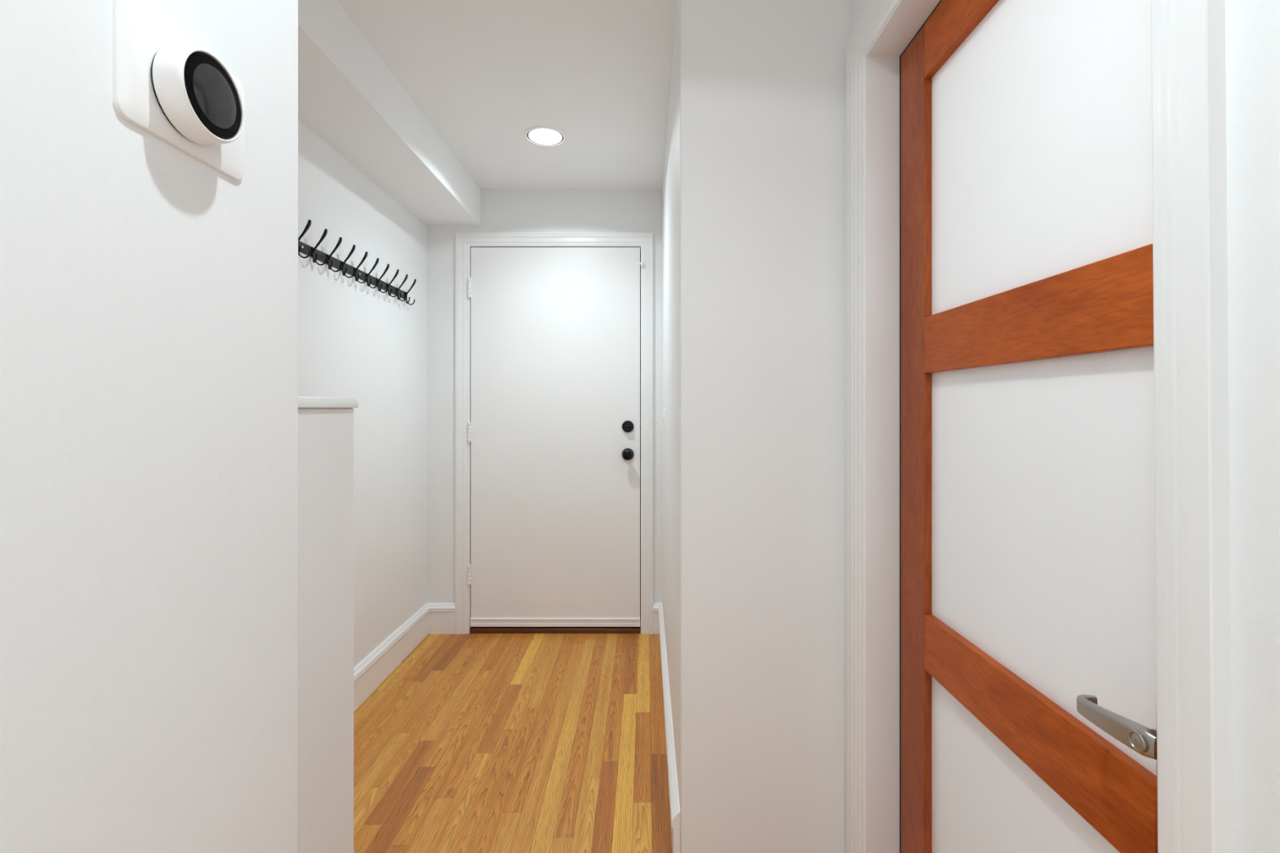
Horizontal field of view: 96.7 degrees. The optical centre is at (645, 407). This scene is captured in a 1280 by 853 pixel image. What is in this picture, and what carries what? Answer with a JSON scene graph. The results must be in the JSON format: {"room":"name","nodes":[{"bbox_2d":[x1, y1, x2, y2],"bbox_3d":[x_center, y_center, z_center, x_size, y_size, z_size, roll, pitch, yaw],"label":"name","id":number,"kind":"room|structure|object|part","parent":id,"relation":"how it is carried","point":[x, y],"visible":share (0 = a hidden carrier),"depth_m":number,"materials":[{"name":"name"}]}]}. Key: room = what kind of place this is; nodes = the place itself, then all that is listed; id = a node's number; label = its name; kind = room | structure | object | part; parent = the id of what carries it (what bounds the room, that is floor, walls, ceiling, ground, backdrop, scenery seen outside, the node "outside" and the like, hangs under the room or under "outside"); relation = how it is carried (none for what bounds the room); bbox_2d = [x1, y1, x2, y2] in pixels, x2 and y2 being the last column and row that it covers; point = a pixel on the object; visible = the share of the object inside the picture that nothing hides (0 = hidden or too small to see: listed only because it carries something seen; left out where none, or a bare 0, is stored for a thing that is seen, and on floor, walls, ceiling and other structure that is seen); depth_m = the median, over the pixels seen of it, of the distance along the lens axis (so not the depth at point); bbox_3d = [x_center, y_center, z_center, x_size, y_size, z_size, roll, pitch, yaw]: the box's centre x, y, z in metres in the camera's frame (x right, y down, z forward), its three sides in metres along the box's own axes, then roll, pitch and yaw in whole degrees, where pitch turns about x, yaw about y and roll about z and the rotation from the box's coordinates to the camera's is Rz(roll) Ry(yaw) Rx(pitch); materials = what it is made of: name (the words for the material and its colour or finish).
{"room":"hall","nodes":[
{"label":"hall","id":0,"kind":"room"},
{"bbox_2d":[0,0,297,852],"bbox_3d":[-0.493,0.018,-0.945,0.120,2.365,3.311,0,0,0],"label":"wall","id":1,"kind":"structure","parent":0,"point":[148,292],"depth_m":0.49,"materials":[{"name":"paint"}]},
{"bbox_2d":[112,0,244,180],"bbox_3d":[-0.416,-0.294,0.536,0.036,0.108,0.148,0,0,0],"label":"thermostat","id":2,"kind":"object","parent":1,"relation":"attached to","point":[170,87],"visible":1,"depth_m":0.50,"materials":[{"name":"white plastic"}]},
{"bbox_2d":[297,396,358,852],"bbox_3d":[-0.573,0.591,0.867,0.118,1.218,0.312,0,0,0],"label":"wall","id":3,"kind":"structure","parent":0,"point":[325,424],"depth_m":0.92,"materials":[{"name":"paint"}]},
{"bbox_2d":[297,119,426,667],"bbox_3d":[-1.229,0.018,1.878,0.120,2.365,2.556,0,0,0],"label":"wall","id":4,"kind":"structure","parent":0,"point":[361,342],"depth_m":2.43,"materials":[{"name":"paint"}]},
{"bbox_2d":[297,219,416,305],"bbox_3d":[-1.141,-0.564,2.324,0.055,0.124,0.934,0,0,0],"label":"hook rail","id":5,"kind":"object","parent":4,"relation":"attached to","point":[308,250],"visible":0.98,"depth_m":2.21,"materials":[{"name":"black metal"}]},
{"bbox_3d":[-1.167,-0.545,2.325,0.003,0.036,0.913,0,0,0],"label":"rail","id":6,"kind":"part","parent":5,"relation":"part of","materials":[{"name":"black metal"}]},
{"bbox_2d":[353,603,455,711],"bbox_3d":[-1.089,1.120,2.018,0.160,0.160,2.036,0,0,0],"label":"baseboard","id":7,"kind":"structure","parent":4,"relation":"attached to","point":[374,668],"depth_m":2.66,"materials":[{"name":"wood"}]},
{"bbox_2d":[297,0,480,226],"bbox_3d":[-1.024,-1.068,1.818,0.289,0.193,2.436,0,0,0],"label":"beam","id":8,"kind":"structure","parent":0,"point":[348,96],"depth_m":1.99,"materials":[{"name":"paint"}]},
{"bbox_2d":[337,0,676,189],"bbox_3d":[-0.150,-1.215,0.278,2.300,0.100,5.756,0,0,0],"label":"ceiling","id":9,"kind":"structure","parent":0,"point":[482,73],"depth_m":2.01,"materials":[{"name":"paint"}]},
{"bbox_2d":[523,125,567,146],"bbox_3d":[-0.430,-1.163,2.440,0.185,0.005,0.185,0,0,0],"label":"recessed light","id":10,"kind":"object","parent":9,"relation":"in","point":[540,135],"visible":1,"depth_m":2.43,"materials":[{"name":"white plastic"}]},
{"bbox_2d":[353,628,672,852],"bbox_3d":[-0.314,1.200,0.263,1.880,0.001,5.725,0,0,0],"label":"floor","id":11,"kind":"structure","parent":0,"point":[651,793],"depth_m":2.01,"materials":[{"name":"brown wood"}]},
{"bbox_2d":[470,620,640,633],"bbox_3d":[-0.482,1.187,3.090,0.906,0.026,0.132,0,0,0],"label":"threshold","id":12,"kind":"object","parent":11,"relation":"on","point":[473,629],"visible":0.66,"depth_m":3.02,"materials":[{"name":"brown wood"}]},
{"bbox_2d":[426,189,662,628],"bbox_3d":[-0.540,0.018,3.096,1.258,2.365,0.120,0,0,0],"label":"wall","id":13,"kind":"structure","parent":0,"point":[501,210],"depth_m":3.04,"materials":[{"name":"paint"}]},
{"bbox_2d":[467,247,640,626],"bbox_3d":[-0.485,0.153,3.022,0.919,2.020,0.110,0,0,0],"label":"door","id":14,"kind":"structure","parent":13,"relation":"in","point":[554,426],"depth_m":3.03,"materials":[{"name":"wood"}]},
{"bbox_3d":[-0.095,0.247,2.994,0.055,0.055,0.054,0,0,0],"label":"knob","id":15,"kind":"part","parent":14,"relation":"part of","materials":[{"name":"black metal"}]},
{"bbox_2d":[455,231,653,634],"bbox_3d":[-0.486,0.133,3.026,1.047,2.134,0.020,0,0,0],"label":"door frame","id":16,"kind":"structure","parent":13,"relation":"attached to","point":[464,240],"depth_m":3.02,"materials":[{"name":"wood"}]},
{"bbox_2d":[637,262,644,267],"bbox_3d":[-0.026,-0.760,3.012,0.033,0.032,0.026,0,0,0],"label":"flip latch","id":17,"kind":"object","parent":13,"relation":"attached to","point":[642,263],"visible":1,"depth_m":3.00,"materials":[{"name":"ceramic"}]},
{"bbox_2d":[662,0,849,852],"bbox_3d":[0.544,0.018,2.309,0.912,2.365,1.694,0,0,0],"label":"wall","id":18,"kind":"structure","parent":0,"point":[754,188],"depth_m":1.46,"materials":[{"name":"paint"}]},
{"bbox_2d":[662,408,666,435],"bbox_3d":[0.082,0.061,2.550,0.014,0.118,0.072,0,0,0],"label":"light switch","id":19,"kind":"object","parent":18,"relation":"attached to","point":[664,420],"visible":1,"depth_m":2.52,"materials":[{"name":"white plastic"}]},
{"bbox_2d":[663,408,666,435],"bbox_3d":[0.086,0.061,2.550,0.005,0.118,0.072,0,0,0],"label":"switch plate","id":20,"kind":"object","parent":19,"relation":"attached to","point":[664,411],"depth_m":2.51,"materials":[{"name":"white plastic"}]},
{"bbox_2d":[653,603,679,852],"bbox_3d":[0.063,1.120,2.249,0.050,0.160,1.574,0,0,0],"label":"baseboard","id":21,"kind":"structure","parent":18,"relation":"attached to","point":[658,616],"depth_m":1.83,"materials":[{"name":"wood"}]},
{"bbox_2d":[849,0,1279,852],"bbox_3d":[0.612,0.018,-0.569,0.175,2.365,4.062,0,0,0],"label":"wall","id":22,"kind":"structure","parent":0,"point":[1252,27],"depth_m":0.49,"materials":[{"name":"paint"}]},
{"bbox_2d":[899,0,1157,852],"bbox_3d":[0.591,0.178,0.962,0.104,2.019,0.768,0,0,0],"label":"door","id":23,"kind":"structure","parent":22,"relation":"in","point":[1028,667],"depth_m":0.91,"materials":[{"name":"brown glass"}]},
{"bbox_3d":[0.621,-0.768,0.946,0.044,0.116,0.556,0,0,0],"label":"rail","id":24,"kind":"part","parent":23,"relation":"part of","materials":[{"name":"brown wood"}]},
{"bbox_3d":[0.619,0.766,0.946,0.007,0.416,0.564,0,0,0],"label":"glass pane","id":25,"kind":"part","parent":23,"relation":"part of","materials":[{"name":"white glass"}]},
{"bbox_3d":[0.621,-0.135,0.946,0.044,0.120,0.556,0,0,0],"label":"rail","id":26,"kind":"part","parent":23,"relation":"part of","materials":[{"name":"brown wood"}]},
{"bbox_3d":[0.621,0.503,0.946,0.044,0.119,0.556,0,0,0],"label":"rail","id":27,"kind":"part","parent":23,"relation":"part of","materials":[{"name":"brown wood"}]},
{"bbox_3d":[0.619,-0.453,0.946,0.007,0.523,0.564,0,0,0],"label":"glass pane","id":28,"kind":"part","parent":23,"relation":"part of","materials":[{"name":"white glass"}]},
{"bbox_3d":[0.619,0.184,0.946,0.007,0.526,0.564,0,0,0],"label":"glass pane","id":29,"kind":"part","parent":23,"relation":"part of","materials":[{"name":"white glass"}]},
{"bbox_3d":[0.554,0.370,0.672,0.026,0.036,0.122,0,0,8],"label":"lever handle","id":30,"kind":"part","parent":23,"relation":"part of","materials":[{"name":"silver metal"}]},
{"bbox_2d":[846,0,1232,852],"bbox_3d":[0.603,0.139,0.970,0.193,2.123,0.938,0,0,0],"label":"door frame","id":31,"kind":"structure","parent":22,"relation":"attached to","point":[1188,73],"depth_m":0.56,"materials":[{"name":"wood"}]}
]}

